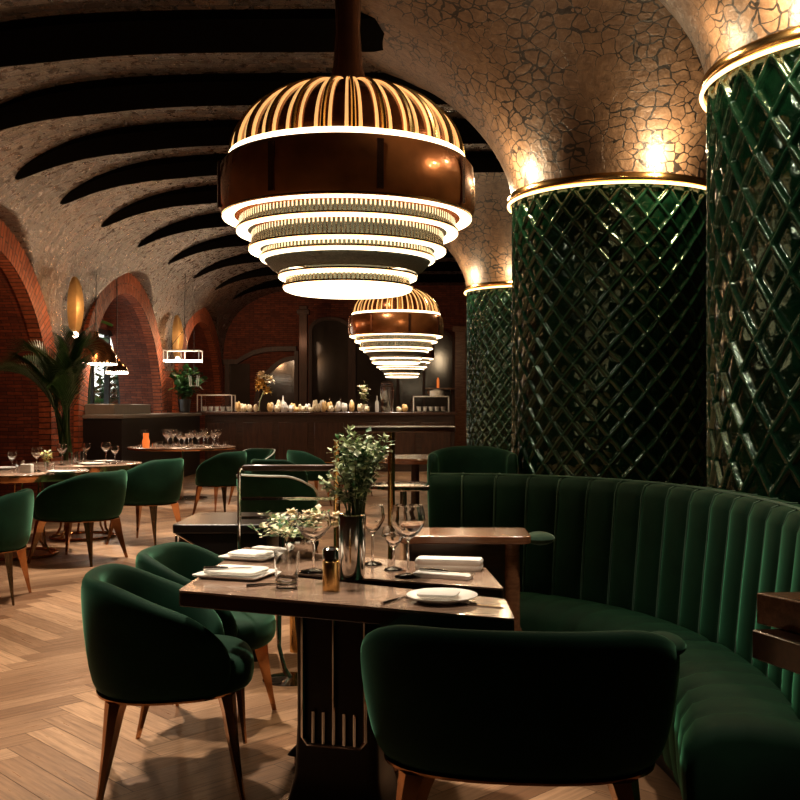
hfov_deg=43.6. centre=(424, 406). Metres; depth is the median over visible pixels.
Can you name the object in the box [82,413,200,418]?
countertop
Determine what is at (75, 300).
wall sconce
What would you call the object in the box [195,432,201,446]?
wine glass
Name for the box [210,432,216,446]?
wine glass
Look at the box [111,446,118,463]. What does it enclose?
wine glass
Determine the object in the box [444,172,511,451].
tiled column
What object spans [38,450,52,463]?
posy
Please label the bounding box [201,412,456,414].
countertop
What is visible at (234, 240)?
ceiling beam
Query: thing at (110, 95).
ceiling beam
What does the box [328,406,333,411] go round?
pastry
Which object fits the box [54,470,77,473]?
plate
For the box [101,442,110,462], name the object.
wine glass
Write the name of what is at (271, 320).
wall
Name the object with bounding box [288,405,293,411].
pastry
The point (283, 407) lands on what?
pastry
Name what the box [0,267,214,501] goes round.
wall
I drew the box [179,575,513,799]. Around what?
dining table
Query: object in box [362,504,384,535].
bowl
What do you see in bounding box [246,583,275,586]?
fork
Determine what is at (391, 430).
railing
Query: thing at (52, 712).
floor
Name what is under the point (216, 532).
table
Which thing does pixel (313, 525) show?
bowl
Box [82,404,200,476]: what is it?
bar counter
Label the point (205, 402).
display case
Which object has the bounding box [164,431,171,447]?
wine glass
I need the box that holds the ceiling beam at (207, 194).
[101,185,216,226]
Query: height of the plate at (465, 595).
0.019 m
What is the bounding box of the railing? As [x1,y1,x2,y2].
[237,440,339,721]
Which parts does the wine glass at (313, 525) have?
stem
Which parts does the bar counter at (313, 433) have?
panel, panel, panel, panel, panel, panel, panel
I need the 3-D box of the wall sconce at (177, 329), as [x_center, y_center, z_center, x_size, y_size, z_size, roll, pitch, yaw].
[-5.023,-1.393,20.185,0.238,0.925,0.190,0,0,22]
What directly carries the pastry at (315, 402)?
on the bar counter at (313, 433)
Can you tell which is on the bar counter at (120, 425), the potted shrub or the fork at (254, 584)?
the potted shrub
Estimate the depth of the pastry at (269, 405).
20.49 m
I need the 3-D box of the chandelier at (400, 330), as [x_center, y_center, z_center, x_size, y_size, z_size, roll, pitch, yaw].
[-0.385,-1.864,13.300,1.269,2.592,1.269,0,0,42]
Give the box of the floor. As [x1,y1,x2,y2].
[0,459,681,799]
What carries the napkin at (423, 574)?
on the dining table at (483, 583)
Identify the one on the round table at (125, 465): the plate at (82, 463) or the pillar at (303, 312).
the plate at (82, 463)
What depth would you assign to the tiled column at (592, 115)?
7.56 m
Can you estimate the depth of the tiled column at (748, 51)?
4.87 m
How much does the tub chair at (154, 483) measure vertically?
0.821 m
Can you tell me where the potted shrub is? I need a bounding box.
[162,364,207,411]
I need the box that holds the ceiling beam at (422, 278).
[232,274,464,299]
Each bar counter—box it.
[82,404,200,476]
[201,412,456,471]
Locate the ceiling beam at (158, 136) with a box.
[15,118,487,179]
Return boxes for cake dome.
[430,389,443,395]
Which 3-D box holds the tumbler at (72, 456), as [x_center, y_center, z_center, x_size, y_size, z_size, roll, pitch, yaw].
[-3.485,0.508,9.900,0.091,0.120,0.089,0,0,0]
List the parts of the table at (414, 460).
post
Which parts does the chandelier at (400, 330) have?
ring trim, ring trim, ring trim, ring trim, ring trim, lamp shade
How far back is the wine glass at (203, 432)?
14.38 m
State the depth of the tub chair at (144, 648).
3.27 m
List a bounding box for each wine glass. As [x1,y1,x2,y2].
[7,452,16,470]
[31,447,42,470]
[57,444,66,464]
[82,443,89,461]
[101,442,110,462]
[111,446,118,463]
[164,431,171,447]
[170,429,176,445]
[176,432,181,446]
[181,433,187,447]
[184,430,191,447]
[189,430,195,446]
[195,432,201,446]
[200,430,206,445]
[205,431,210,445]
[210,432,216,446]
[296,511,331,573]
[362,504,384,565]
[382,526,402,570]
[391,504,425,578]
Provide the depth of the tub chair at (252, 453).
13.79 m
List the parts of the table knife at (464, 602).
handle, blade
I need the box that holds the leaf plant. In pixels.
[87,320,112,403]
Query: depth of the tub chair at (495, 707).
2.56 m
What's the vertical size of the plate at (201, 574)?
0.014 m
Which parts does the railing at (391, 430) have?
post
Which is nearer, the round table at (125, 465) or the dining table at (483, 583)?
the dining table at (483, 583)
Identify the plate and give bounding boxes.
[0,466,15,469]
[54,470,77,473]
[78,462,105,464]
[93,460,113,461]
[192,569,274,580]
[218,554,273,561]
[406,588,477,604]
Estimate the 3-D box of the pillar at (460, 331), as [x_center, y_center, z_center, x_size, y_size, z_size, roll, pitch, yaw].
[0.899,-0.365,25.500,0.400,3.370,0.360,0,0,0]
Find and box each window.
[88,328,119,403]
[223,346,296,411]
[253,351,298,411]
[309,317,351,411]
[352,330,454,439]
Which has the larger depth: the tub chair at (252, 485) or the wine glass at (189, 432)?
the wine glass at (189, 432)
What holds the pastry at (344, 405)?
on the bar counter at (313, 433)
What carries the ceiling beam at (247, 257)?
attached to the ceiling
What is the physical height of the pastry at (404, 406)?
0.167 m
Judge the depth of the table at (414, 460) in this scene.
10.16 m
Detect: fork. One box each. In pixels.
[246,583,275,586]
[380,596,407,604]
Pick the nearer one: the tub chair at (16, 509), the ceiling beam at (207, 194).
the tub chair at (16, 509)
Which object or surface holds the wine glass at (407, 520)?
on the dining table at (483, 583)
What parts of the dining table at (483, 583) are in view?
plate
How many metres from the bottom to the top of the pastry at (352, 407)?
0.216 m
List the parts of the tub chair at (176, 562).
leg, leg, seat, leg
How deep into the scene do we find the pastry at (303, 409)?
20.46 m
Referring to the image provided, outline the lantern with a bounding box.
[188,375,199,385]
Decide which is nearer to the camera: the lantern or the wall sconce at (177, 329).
the lantern
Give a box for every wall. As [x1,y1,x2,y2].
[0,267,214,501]
[223,285,466,445]
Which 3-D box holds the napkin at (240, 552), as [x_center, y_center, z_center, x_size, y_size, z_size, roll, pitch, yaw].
[-0.655,0.549,3.760,0.150,0.012,0.110,0,0,20]
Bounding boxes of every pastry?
[235,402,240,411]
[241,404,246,411]
[247,404,252,411]
[253,404,257,411]
[267,402,272,411]
[274,404,279,411]
[281,402,285,411]
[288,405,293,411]
[301,406,306,411]
[312,400,317,411]
[315,403,320,411]
[321,401,326,411]
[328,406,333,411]
[335,401,340,411]
[342,403,346,411]
[350,402,354,411]
[357,404,362,411]
[402,404,407,411]
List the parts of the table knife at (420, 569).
handle, blade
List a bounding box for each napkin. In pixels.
[20,464,33,472]
[204,564,268,575]
[228,549,273,557]
[252,546,286,552]
[413,570,472,580]
[415,556,482,571]
[416,588,460,597]
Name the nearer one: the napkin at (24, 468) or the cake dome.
the napkin at (24, 468)
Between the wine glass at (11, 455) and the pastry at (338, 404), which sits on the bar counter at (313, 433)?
the pastry at (338, 404)
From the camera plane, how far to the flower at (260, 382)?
20.73 m
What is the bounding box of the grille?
[301,618,367,750]
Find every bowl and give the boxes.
[248,504,340,557]
[285,536,318,557]
[296,511,331,542]
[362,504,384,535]
[382,526,402,549]
[391,504,425,541]
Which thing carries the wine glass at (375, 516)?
on the dining table at (483, 583)
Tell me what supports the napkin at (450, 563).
on the dining table at (483, 583)
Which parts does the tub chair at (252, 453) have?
leg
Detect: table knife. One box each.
[203,566,251,569]
[419,568,475,574]
[451,600,503,607]
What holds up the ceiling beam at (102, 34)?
attached to the ceiling
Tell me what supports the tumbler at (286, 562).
on the dining table at (339, 756)
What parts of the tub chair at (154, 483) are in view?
leg, leg, frame, leg, leg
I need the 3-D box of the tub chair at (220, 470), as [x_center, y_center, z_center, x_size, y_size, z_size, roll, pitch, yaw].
[-2.494,0.928,12.198,0.586,0.784,0.618,0,0,22]
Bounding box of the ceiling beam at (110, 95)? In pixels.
[0,72,447,130]
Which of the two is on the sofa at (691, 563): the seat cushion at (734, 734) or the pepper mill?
the seat cushion at (734, 734)
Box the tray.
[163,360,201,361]
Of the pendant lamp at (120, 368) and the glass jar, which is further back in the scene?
the glass jar
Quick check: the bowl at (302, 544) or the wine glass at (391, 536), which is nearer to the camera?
the wine glass at (391, 536)
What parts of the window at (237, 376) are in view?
pane, frame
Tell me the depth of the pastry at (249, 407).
20.46 m
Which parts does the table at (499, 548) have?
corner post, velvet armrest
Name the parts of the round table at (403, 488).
post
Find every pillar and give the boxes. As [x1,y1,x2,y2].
[297,306,309,406]
[452,326,466,445]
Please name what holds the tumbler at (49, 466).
on the round table at (6, 476)
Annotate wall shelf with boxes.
[425,388,454,393]
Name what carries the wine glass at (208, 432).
on the round table at (181, 449)
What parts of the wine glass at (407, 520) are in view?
stem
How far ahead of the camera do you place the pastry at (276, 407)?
20.47 m
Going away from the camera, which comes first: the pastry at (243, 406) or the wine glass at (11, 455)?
the wine glass at (11, 455)
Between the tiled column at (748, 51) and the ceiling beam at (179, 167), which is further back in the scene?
the ceiling beam at (179, 167)
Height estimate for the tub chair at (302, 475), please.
0.747 m
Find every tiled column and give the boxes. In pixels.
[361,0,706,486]
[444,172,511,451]
[658,0,799,503]
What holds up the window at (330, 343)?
in the wall at (271, 320)
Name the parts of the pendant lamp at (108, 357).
cord, lamp shade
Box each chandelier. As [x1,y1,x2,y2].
[217,0,474,298]
[348,267,443,364]
[369,344,434,377]
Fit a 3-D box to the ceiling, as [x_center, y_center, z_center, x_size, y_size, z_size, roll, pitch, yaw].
[0.100,-1.930,11.600,10.600,2.400,28.400,0,0,0]
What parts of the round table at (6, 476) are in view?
leg, leg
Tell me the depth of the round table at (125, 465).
9.90 m
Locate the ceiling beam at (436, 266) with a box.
[215,262,460,289]
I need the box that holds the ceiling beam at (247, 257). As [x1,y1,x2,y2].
[194,248,453,277]
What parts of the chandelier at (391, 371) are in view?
ring trim, lamp shade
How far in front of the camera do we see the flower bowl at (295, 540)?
3.77 m
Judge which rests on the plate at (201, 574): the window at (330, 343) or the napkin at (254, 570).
the napkin at (254, 570)
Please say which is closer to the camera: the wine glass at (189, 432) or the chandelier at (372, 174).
the chandelier at (372, 174)
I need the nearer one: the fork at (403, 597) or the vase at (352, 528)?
the fork at (403, 597)
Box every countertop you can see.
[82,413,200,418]
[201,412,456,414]
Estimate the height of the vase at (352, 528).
0.214 m
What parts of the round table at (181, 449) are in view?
post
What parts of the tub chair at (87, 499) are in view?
leg, leg, seat, frame, leg, leg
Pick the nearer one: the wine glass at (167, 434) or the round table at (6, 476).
the round table at (6, 476)
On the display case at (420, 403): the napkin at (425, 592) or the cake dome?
the cake dome
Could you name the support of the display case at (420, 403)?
on the bar counter at (313, 433)
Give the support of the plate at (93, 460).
on the round table at (125, 465)
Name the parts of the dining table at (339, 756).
plate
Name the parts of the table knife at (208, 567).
handle, blade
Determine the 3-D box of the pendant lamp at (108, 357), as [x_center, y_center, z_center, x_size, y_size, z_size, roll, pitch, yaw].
[-5.034,-1.613,15.300,0.620,1.934,0.620,0,0,0]
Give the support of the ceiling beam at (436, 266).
attached to the ceiling
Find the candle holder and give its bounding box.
[142,433,149,447]
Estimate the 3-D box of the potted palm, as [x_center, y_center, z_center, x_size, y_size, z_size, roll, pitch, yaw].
[-4.509,0.148,11.722,1.556,2.343,1.118,0,0,0]
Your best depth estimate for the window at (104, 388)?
18.58 m
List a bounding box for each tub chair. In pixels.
[0,488,33,605]
[27,469,127,566]
[81,563,253,799]
[106,458,183,545]
[135,542,276,743]
[192,451,246,514]
[228,448,274,504]
[236,474,318,552]
[251,459,307,482]
[287,450,331,505]
[360,625,685,799]
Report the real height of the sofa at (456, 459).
0.999 m
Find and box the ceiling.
[0,0,491,371]
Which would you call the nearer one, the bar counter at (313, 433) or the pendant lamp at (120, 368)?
the pendant lamp at (120, 368)
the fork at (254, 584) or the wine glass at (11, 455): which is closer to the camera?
the fork at (254, 584)
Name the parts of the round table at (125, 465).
leg, leg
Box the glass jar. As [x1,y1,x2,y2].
[380,382,393,411]
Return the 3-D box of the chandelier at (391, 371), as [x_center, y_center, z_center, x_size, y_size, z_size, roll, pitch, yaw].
[-0.450,-1.864,19.400,1.269,2.592,1.269,0,0,42]
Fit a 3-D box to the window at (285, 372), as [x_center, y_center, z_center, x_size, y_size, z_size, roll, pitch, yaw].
[-3.817,-0.591,25.620,1.149,1.688,0.140,0,0,0]
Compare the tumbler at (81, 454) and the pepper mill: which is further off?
the tumbler at (81, 454)
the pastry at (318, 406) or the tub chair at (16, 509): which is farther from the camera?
the pastry at (318, 406)
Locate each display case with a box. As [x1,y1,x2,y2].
[197,394,235,411]
[413,396,448,411]
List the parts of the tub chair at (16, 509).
leg, frame, leg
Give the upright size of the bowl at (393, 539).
0.080 m
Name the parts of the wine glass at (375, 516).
stem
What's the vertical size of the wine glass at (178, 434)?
0.210 m
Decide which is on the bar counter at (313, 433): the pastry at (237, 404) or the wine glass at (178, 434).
the pastry at (237, 404)
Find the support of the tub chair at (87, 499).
on the floor
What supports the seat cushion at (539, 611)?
on the sofa at (691, 563)
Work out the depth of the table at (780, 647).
2.22 m
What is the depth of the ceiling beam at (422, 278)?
23.68 m
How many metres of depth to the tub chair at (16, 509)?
6.70 m
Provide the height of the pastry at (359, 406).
0.177 m
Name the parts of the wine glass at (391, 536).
stem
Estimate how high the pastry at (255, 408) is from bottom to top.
0.168 m
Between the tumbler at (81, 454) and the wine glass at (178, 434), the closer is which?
the tumbler at (81, 454)
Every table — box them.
[0,467,88,560]
[25,460,141,541]
[127,444,235,500]
[173,512,298,688]
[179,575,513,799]
[216,547,502,772]
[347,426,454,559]
[368,482,428,560]
[382,454,428,503]
[400,528,554,630]
[752,592,799,673]
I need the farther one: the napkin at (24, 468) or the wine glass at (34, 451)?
the wine glass at (34, 451)
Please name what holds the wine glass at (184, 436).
on the round table at (181, 449)
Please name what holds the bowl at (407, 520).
on the wine glass at (407, 520)
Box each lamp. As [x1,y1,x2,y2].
[83,271,116,365]
[106,358,127,373]
[163,273,202,361]
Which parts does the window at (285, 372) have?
pane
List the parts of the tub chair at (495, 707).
leg, seat, frame, leg, rolled arm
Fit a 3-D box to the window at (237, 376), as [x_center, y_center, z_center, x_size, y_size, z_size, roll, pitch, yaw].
[-4.224,-0.351,25.600,1.875,2.397,0.160,0,0,0]
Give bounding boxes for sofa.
[427,446,517,521]
[429,473,799,799]
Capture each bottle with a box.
[375,396,378,411]
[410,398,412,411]
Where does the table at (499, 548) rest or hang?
on the floor
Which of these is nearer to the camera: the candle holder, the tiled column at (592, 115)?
the tiled column at (592, 115)
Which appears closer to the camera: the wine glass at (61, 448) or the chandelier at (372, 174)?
the chandelier at (372, 174)
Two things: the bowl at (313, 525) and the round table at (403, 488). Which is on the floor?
the round table at (403, 488)
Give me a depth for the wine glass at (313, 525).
3.42 m
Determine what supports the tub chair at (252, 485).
on the floor
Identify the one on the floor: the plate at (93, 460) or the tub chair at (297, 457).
the tub chair at (297, 457)
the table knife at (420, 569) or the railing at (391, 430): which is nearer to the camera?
the table knife at (420, 569)
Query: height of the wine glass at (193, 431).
0.242 m
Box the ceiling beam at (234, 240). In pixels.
[168,234,280,263]
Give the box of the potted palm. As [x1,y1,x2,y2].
[0,323,103,488]
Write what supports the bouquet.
in the vase at (352, 528)
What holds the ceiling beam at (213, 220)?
attached to the ceiling
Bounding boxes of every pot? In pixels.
[178,399,190,411]
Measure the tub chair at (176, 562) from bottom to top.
0.732 m
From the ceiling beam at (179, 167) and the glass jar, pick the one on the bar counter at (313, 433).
the glass jar
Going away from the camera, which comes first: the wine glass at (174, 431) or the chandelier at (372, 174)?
the chandelier at (372, 174)
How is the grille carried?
attached to the dining table at (339, 756)
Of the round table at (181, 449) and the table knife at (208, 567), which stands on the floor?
the round table at (181, 449)
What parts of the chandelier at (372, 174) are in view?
ring trim, ring trim, ring trim, ring trim, ring trim, lamp shade, stem, ring trim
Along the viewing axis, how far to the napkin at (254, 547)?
3.92 m
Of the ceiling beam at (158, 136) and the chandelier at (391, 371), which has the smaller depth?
the ceiling beam at (158, 136)
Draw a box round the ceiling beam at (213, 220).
[137,212,230,246]
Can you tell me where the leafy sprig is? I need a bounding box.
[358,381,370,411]
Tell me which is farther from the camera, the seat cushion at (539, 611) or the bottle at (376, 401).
the bottle at (376, 401)
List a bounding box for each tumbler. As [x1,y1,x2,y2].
[15,460,24,471]
[45,462,54,473]
[68,452,77,464]
[75,451,84,462]
[274,550,298,588]
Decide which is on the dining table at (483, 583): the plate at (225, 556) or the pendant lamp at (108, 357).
the plate at (225, 556)
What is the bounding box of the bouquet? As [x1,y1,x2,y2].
[318,424,394,514]
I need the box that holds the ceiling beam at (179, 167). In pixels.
[60,151,503,204]
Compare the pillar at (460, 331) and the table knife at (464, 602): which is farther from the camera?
the pillar at (460, 331)
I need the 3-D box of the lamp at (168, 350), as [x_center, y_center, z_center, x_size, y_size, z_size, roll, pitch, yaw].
[-4.671,-1.850,19.300,0.696,1.960,0.318,0,0,0]
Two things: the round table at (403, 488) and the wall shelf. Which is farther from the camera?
the wall shelf
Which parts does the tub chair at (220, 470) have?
leg, seat, leg, leg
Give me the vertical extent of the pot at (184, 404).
0.260 m
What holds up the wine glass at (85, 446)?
on the round table at (125, 465)
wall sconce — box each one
[67,277,83,337]
[172,315,183,359]
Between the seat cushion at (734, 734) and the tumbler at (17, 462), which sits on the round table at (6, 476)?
the tumbler at (17, 462)
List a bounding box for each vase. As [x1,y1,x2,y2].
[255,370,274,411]
[339,513,365,579]
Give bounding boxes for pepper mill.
[322,546,339,591]
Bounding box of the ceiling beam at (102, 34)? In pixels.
[0,9,383,66]
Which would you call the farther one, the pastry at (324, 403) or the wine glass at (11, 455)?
the pastry at (324, 403)
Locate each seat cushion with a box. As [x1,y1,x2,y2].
[520,592,708,640]
[661,640,799,799]
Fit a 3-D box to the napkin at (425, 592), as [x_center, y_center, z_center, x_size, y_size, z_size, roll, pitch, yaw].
[0.040,0.547,2.945,0.120,0.008,0.100,0,0,12]
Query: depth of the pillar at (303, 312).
24.50 m
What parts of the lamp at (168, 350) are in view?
cord, wire frame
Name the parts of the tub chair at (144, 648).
leg, frame, seat, leg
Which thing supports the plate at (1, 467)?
on the round table at (6, 476)

